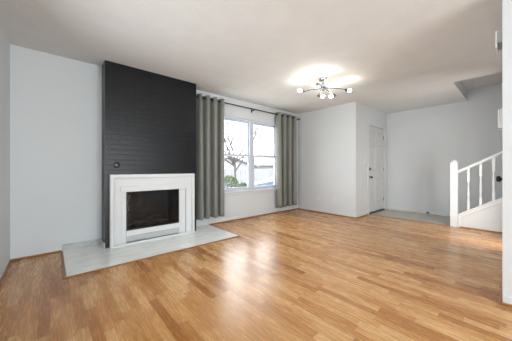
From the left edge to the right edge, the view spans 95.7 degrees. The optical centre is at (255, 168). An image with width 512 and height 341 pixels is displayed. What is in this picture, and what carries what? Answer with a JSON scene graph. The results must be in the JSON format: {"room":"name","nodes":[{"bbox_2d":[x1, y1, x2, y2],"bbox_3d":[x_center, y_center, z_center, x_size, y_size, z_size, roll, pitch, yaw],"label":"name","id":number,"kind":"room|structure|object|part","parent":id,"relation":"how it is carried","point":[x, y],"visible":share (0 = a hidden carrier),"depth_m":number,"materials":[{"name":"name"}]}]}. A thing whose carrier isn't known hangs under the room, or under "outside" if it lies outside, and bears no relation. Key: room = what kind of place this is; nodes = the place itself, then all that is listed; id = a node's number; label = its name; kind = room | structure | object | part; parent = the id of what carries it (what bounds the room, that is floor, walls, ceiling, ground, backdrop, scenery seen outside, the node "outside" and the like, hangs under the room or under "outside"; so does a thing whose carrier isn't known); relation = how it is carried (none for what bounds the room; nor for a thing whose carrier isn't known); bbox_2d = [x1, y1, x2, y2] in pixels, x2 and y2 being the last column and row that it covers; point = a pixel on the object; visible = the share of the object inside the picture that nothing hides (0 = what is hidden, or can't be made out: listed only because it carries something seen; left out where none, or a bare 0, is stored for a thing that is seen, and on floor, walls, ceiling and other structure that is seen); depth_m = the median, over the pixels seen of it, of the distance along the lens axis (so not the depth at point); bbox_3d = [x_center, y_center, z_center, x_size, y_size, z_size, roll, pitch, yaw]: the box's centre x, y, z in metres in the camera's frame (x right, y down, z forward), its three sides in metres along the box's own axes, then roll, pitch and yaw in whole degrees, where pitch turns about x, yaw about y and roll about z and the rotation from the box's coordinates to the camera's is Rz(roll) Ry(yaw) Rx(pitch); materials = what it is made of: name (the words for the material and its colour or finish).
{"room":"living room","nodes":[
{"label":"living room","id":0,"kind":"room"},
{"bbox_2d":[0,16,9,280],"bbox_3d":[-0.470,-0.176,-0.092,0.120,2.440,7.082,0,0,-41],"label":"wall","id":1,"kind":"structure","parent":0,"point":[4,42],"depth_m":2.30,"materials":[{"name":"paint"}]},
{"bbox_2d":[0,260,11,286],"bbox_3d":[-0.413,1.032,-0.054,0.016,0.022,7.066,0,0,-41],"label":"trim","id":2,"kind":"structure","parent":1,"relation":"attached to","point":[10,261],"depth_m":2.28,"materials":[{"name":"brown wood"}]},
{"bbox_2d":[102,60,195,247],"bbox_3d":[-1.549,-0.182,3.503,1.278,2.428,0.248,0,0,-41],"label":"chimney breast","id":3,"kind":"object","parent":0,"point":[149,118],"visible":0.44,"depth_m":3.29,"materials":[{"name":"black brick"}]},
{"bbox_2d":[113,162,119,167],"bbox_3d":[-1.841,-0.044,3.064,0.082,0.082,0.025,0,0,-41],"label":"plate","id":4,"kind":"object","parent":3,"relation":"attached to","point":[116,164],"visible":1,"depth_m":3.06,"materials":[{"name":"metal"}]},
{"bbox_2d":[109,173,194,248],"bbox_3d":[-1.448,0.556,3.376,1.178,0.950,0.077,0,0,-41],"label":"fireplace surround","id":5,"kind":"object","parent":3,"relation":"attached to","point":[119,184],"visible":1,"depth_m":3.28,"materials":[{"name":"white paint"}]},
{"bbox_2d":[126,189,178,230],"bbox_3d":[-1.481,0.580,3.379,0.736,0.525,0.018,0,0,-41],"label":"fire screen","id":6,"kind":"object","parent":5,"relation":"attached to","point":[168,189],"visible":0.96,"depth_m":3.33,"materials":[{"name":"black metal"}]},
{"bbox_3d":[-1.470,0.880,3.366,0.738,0.073,0.015,0,0,-41],"label":"rail","id":7,"kind":"part","parent":5,"relation":"part of","materials":[{"name":"white paint"}]},
{"bbox_2d":[127,190,178,230],"bbox_3d":[-1.571,0.652,3.481,0.763,0.695,0.237,0,0,-41],"label":"firebox","id":8,"kind":"object","parent":3,"relation":"in","point":[140,205],"depth_m":3.57,"materials":[{"name":"black metal"}]},
{"bbox_2d":[131,217,166,224],"bbox_3d":[-1.589,0.783,3.486,0.503,0.064,0.068,0,0,-41],"label":"log","id":9,"kind":"object","parent":8,"relation":"on","point":[132,222],"visible":0.45,"depth_m":3.42,"materials":[{"name":"brown wood"}]},
{"bbox_3d":[-1.554,0.833,3.460,0.480,0.150,0.152,0,0,-41],"label":"fire grate","id":10,"kind":"part","parent":8,"relation":"part of","materials":[{"name":"black metal"}]},
{"bbox_2d":[136,218,165,224],"bbox_3d":[-1.548,0.785,3.438,0.422,0.055,0.059,0,0,-41],"label":"log","id":11,"kind":"object","parent":8,"relation":"on","point":[160,219],"visible":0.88,"depth_m":3.41,"materials":[{"name":"brown wood"}]},
{"bbox_2d":[10,44,297,260],"bbox_3d":[-0.803,-0.176,4.233,5.335,2.440,0.387,0,0,-41],"label":"wall","id":12,"kind":"structure","parent":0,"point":[56,101],"depth_m":2.89,"materials":[{"name":"paint"}]},
{"bbox_2d":[196,96,299,119],"bbox_3d":[-0.011,-1.226,4.954,2.926,0.082,0.111,0,0,-41],"label":"curtain rod","id":13,"kind":"object","parent":12,"relation":"attached to","point":[196,96],"visible":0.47,"depth_m":4.79,"materials":[{"name":"brown metal"}]},
{"bbox_2d":[196,93,224,219],"bbox_3d":[-0.808,-0.199,4.213,0.611,2.185,0.172,0,0,-41],"label":"curtain","id":14,"kind":"object","parent":13,"relation":"hanging from","point":[209,113],"visible":0.95,"depth_m":4.15,"materials":[{"name":"grey fabric"}]},
{"bbox_2d":[275,112,296,207],"bbox_3d":[0.768,-0.193,5.587,0.781,2.197,0.170,0,0,-41],"label":"curtain","id":15,"kind":"object","parent":13,"relation":"hanging from","point":[285,127],"visible":1,"depth_m":5.57,"materials":[{"name":"grey fabric"}]},
{"bbox_2d":[224,115,275,191],"bbox_3d":[-0.124,-0.286,5.003,1.635,1.490,0.088,0,0,-41],"label":"window","id":16,"kind":"structure","parent":12,"relation":"attached to","point":[250,155],"depth_m":4.97,"materials":[{"name":"white plastic"}]},
{"bbox_3d":[-0.442,-0.622,4.744,0.725,0.750,0.027,0,0,-41],"label":"sash","id":17,"kind":"part","parent":16,"relation":"part of","materials":[{"name":"clear glass"}]},
{"bbox_3d":[-0.424,0.069,4.723,0.725,0.720,0.027,0,0,-41],"label":"sash","id":18,"kind":"part","parent":16,"relation":"part of","materials":[{"name":"clear glass"}]},
{"bbox_3d":[0.179,-0.622,5.291,0.710,0.750,0.027,0,0,-41],"label":"sash","id":19,"kind":"part","parent":16,"relation":"part of","materials":[{"name":"clear glass"}]},
{"bbox_3d":[0.197,0.069,5.270,0.710,0.720,0.027,0,0,-41],"label":"sash","id":20,"kind":"part","parent":16,"relation":"part of","materials":[{"name":"clear glass"}]},
{"bbox_2d":[224,188,275,193],"bbox_3d":[-0.079,0.473,4.952,1.735,0.030,0.065,0,0,-41],"label":"window sill","id":21,"kind":"structure","parent":12,"relation":"attached to","point":[267,188],"depth_m":4.84,"materials":[{"name":"white paint"}]},
{"bbox_2d":[208,206,297,224],"bbox_3d":[0.103,1.006,5.121,2.602,0.075,0.012,0,0,-41],"label":"baseboard","id":22,"kind":"structure","parent":12,"relation":"attached to","point":[294,207],"depth_m":4.89,"materials":[{"name":"white paint"}]},
{"bbox_2d":[0,0,501,113],"bbox_3d":[2.130,-1.446,2.196,7.048,0.100,7.322,0,0,-41],"label":"ceiling","id":23,"kind":"structure","parent":0,"point":[393,56],"depth_m":2.53,"materials":[{"name":"paint"}]},
{"bbox_2d":[298,77,350,97],"bbox_3d":[1.071,-1.291,3.652,0.801,0.213,0.545,0,0,-33],"label":"ceiling light","id":24,"kind":"object","parent":23,"relation":"attached to","point":[321,79],"visible":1,"depth_m":3.61,"materials":[{"name":"silver metal"}]},
{"bbox_2d":[0,209,511,340],"bbox_3d":[2.130,1.083,2.196,7.048,0.080,7.322,0,0,-41],"label":"floor","id":25,"kind":"structure","parent":0,"point":[297,274],"depth_m":2.00,"materials":[{"name":"brown wood"}]},
{"bbox_2d":[63,225,237,276],"bbox_3d":[-1.345,1.038,3.236,2.053,0.012,0.929,0,0,-41],"label":"hearth","id":26,"kind":"object","parent":25,"relation":"on","point":[89,258],"visible":0.92,"depth_m":2.91,"materials":[{"name":"white stone"}]},
{"bbox_2d":[60,225,240,278],"bbox_3d":[-1.331,1.038,3.220,2.102,0.012,0.935,0,0,-41],"label":"trim","id":27,"kind":"structure","parent":26,"relation":"attached to","point":[61,252],"depth_m":2.61,"materials":[{"name":"brown wood"}]},
{"bbox_2d":[370,214,449,225],"bbox_3d":[3.049,1.042,4.739,0.040,0.008,1.425,0,0,-41],"label":"trim","id":28,"kind":"structure","parent":25,"relation":"on","point":[370,214],"depth_m":4.61,"materials":[{"name":"brown wood"}]},
{"bbox_2d":[450,151,501,233],"bbox_3d":[4.348,0.169,4.015,1.073,1.750,1.382,0,0,-41],"label":"staircase","id":29,"kind":"structure","parent":25,"relation":"on","point":[487,216],"depth_m":3.94,"materials":[{"name":"white paint"}]},
{"bbox_3d":[3.570,0.493,4.173,0.102,1.100,0.104,0,0,-41],"label":"newel post","id":30,"kind":"part","parent":29,"relation":"part of","materials":[{"name":"white paint"}]},
{"bbox_3d":[4.024,-0.311,3.658,0.058,0.791,1.274,0,0,-41],"label":"handrail","id":31,"kind":"part","parent":29,"relation":"part of","materials":[{"name":"white paint"}]},
{"bbox_3d":[4.004,0.534,3.639,0.015,1.018,1.272,0,0,-41],"label":"trim","id":32,"kind":"part","parent":29,"relation":"part of","materials":[{"name":"white paint"}]},
{"bbox_2d":[298,102,357,214],"bbox_3d":[1.617,-0.176,5.445,0.100,2.440,1.526,0,0,-41],"label":"wall","id":33,"kind":"structure","parent":0,"point":[327,137],"depth_m":5.32,"materials":[{"name":"paint"}]},
{"bbox_2d":[298,206,355,216],"bbox_3d":[1.583,1.006,5.399,0.012,0.075,1.526,0,0,-41],"label":"baseboard","id":34,"kind":"structure","parent":33,"relation":"attached to","point":[300,207],"depth_m":5.32,"materials":[{"name":"white paint"}]},
{"bbox_2d":[298,208,356,218],"bbox_3d":[1.583,1.032,5.378,0.016,0.022,1.526,0,0,-41],"label":"trim","id":35,"kind":"structure","parent":33,"relation":"attached to","point":[298,208],"depth_m":5.26,"materials":[{"name":"brown wood"}]},
{"bbox_2d":[358,103,386,213],"bbox_3d":[2.762,-0.176,5.516,1.712,2.440,0.120,0,0,-41],"label":"wall","id":36,"kind":"structure","parent":0,"point":[366,114],"depth_m":5.08,"materials":[{"name":"paint"}]},
{"bbox_2d":[356,212,367,217],"bbox_3d":[2.294,1.006,5.016,0.550,0.075,0.012,0,0,-41],"label":"baseboard","id":37,"kind":"structure","parent":36,"relation":"attached to","point":[364,213],"depth_m":4.99,"materials":[{"name":"white paint"}]},
{"bbox_2d":[369,126,383,211],"bbox_3d":[2.916,0.017,5.589,0.913,1.997,0.117,0,0,-41],"label":"door","id":38,"kind":"structure","parent":36,"relation":"in","point":[376,137],"depth_m":5.57,"materials":[{"name":"white paint"}]},
{"bbox_2d":[367,122,386,214],"bbox_3d":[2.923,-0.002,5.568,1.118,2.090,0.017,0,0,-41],"label":"door frame","id":39,"kind":"structure","parent":36,"relation":"in","point":[368,123],"depth_m":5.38,"materials":[{"name":"white paint"}]},
{"bbox_2d":[387,83,501,216],"bbox_3d":[4.514,-0.288,4.730,0.120,2.671,3.375,0,0,-41],"label":"wall","id":40,"kind":"structure","parent":0,"point":[422,143],"depth_m":5.09,"materials":[{"name":"paint"}]},
{"bbox_2d":[387,206,449,216],"bbox_3d":[3.860,1.006,5.373,0.012,0.075,1.505,0,0,-41],"label":"baseboard","id":41,"kind":"structure","parent":40,"relation":"attached to","point":[388,207],"depth_m":5.41,"materials":[{"name":"white paint"}]},
{"bbox_2d":[457,81,466,94],"bbox_3d":[4.366,-1.560,3.638,1.785,0.127,1.932,0,0,-41],"label":"wall","id":42,"kind":"structure","parent":0,"point":[460,83],"depth_m":4.39,"materials":[{"name":"paint"}]},
{"bbox_2d":[462,72,501,89],"bbox_3d":[4.366,-1.665,3.638,1.785,0.083,1.932,0,0,-41],"label":"ceiling","id":43,"kind":"structure","parent":0,"point":[496,78],"depth_m":4.33,"materials":[{"name":"paint"}]},
{"bbox_2d":[502,0,511,296],"bbox_3d":[3.502,-0.176,0.942,1.299,2.440,3.386,0,0,-41],"label":"wall","id":44,"kind":"structure","parent":0,"point":[506,4],"depth_m":1.76,"materials":[{"name":"paint"}]},
{"bbox_2d":[495,31,501,54],"bbox_3d":[1.968,-1.016,1.873,0.190,0.130,0.040,0,0,-41],"label":"door chime","id":45,"kind":"object","parent":44,"relation":"attached to","point":[498,35],"visible":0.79,"depth_m":1.82,"materials":[{"name":"grey plastic"}]},
{"bbox_2d":[498,108,501,129],"bbox_3d":[1.950,-0.389,1.848,0.126,0.165,0.026,0,0,-41],"label":"thermostat","id":46,"kind":"object","parent":44,"relation":"attached to","point":[499,110],"visible":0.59,"depth_m":1.81,"materials":[{"name":"white plastic"}]},
{"bbox_2d":[499,285,501,301],"bbox_3d":[2.372,1.032,2.215,1.311,0.022,0.017,0,0,-41],"label":"trim","id":47,"kind":"structure","parent":44,"relation":"attached to","point":[500,298],"depth_m":1.85,"materials":[{"name":"brown wood"}]},
{"bbox_2d":[499,302,511,307],"bbox_3d":[2.994,1.032,0.506,0.014,0.022,3.404,0,0,-41],"label":"trim","id":48,"kind":"structure","parent":44,"relation":"attached to","point":[501,303],"depth_m":1.75,"materials":[{"name":"brown wood"}]},
{"bbox_2d":[502,295,511,304],"bbox_3d":[3.010,1.006,0.508,0.012,0.075,3.386,0,0,-41],"label":"baseboard","id":49,"kind":"structure","parent":44,"relation":"attached to","point":[506,299],"depth_m":1.76,"materials":[{"name":"white paint"}]},
{"label":"outside","id":50,"kind":"structure","parent":0,"visible":0},
{"bbox_3d":[-8.808,1.643,25.141,70.000,0.200,40.618,0,0,-41],"label":"ground","id":51,"kind":"structure","parent":50,"visible":0},
{"bbox_2d":[224,156,258,179],"bbox_3d":[-5.920,0.053,29.427,9.000,2.980,9.000,0,0,-41],"label":"house","id":52,"kind":"structure","parent":51,"relation":"on","point":[227,165],"depth_m":27.32,"materials":[{"name":"white"}]},
{"bbox_2d":[224,120,272,186],"bbox_3d":[-1.002,-1.642,11.432,5.564,6.374,5.336,0,0,8],"label":"bare tree","id":53,"kind":"object","parent":51,"relation":"on","point":[233,159],"visible":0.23,"depth_m":11.23,"materials":[{"name":"grey plant"}]},
{"bbox_2d":[224,169,273,184],"bbox_3d":[1.476,0.793,24.733,16.900,1.500,0.180,0,0,-41],"label":"picket fence","id":54,"kind":"object","parent":51,"relation":"on","point":[259,174],"visible":0.19,"depth_m":22.50,"materials":[{"name":"white wood"}]},
{"bbox_2d":[245,152,273,168],"bbox_3d":[3.748,-0.546,36.605,11.000,4.180,9.000,0,0,-41],"label":"house","id":55,"kind":"structure","parent":51,"relation":"on","point":[264,163],"depth_m":33.11,"materials":[{"name":"white"}]},
{"bbox_2d":[254,175,273,185],"bbox_3d":[1.855,0.809,12.423,4.482,1.466,1.728,0,0,-6],"label":"parked car","id":56,"kind":"object","parent":51,"relation":"on","point":[270,181],"visible":0.04,"depth_m":11.53,"materials":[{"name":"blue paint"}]},
{"bbox_3d":[-4.079,1.534,5.390,13.000,0.020,4.518,0,0,-41],"label":"lawn","id":57,"kind":"structure","parent":51,"relation":"on","visible":0},
{"bbox_2d":[224,175,237,187],"bbox_3d":[-1.202,0.922,10.529,1.054,1.253,1.024,0,0,-41],"label":"shrub","id":58,"kind":"object","parent":57,"relation":"on","point":[228,179],"visible":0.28,"depth_m":10.33,"materials":[{"name":"green plant"}]},
{"bbox_2d":[235,182,246,186],"bbox_3d":[-0.428,0.997,7.685,0.760,1.103,0.767,0,0,-41],"label":"shrub","id":59,"kind":"object","parent":57,"relation":"on","point":[241,184],"visible":0.03,"depth_m":7.59,"materials":[{"name":"green plant"}]}
]}

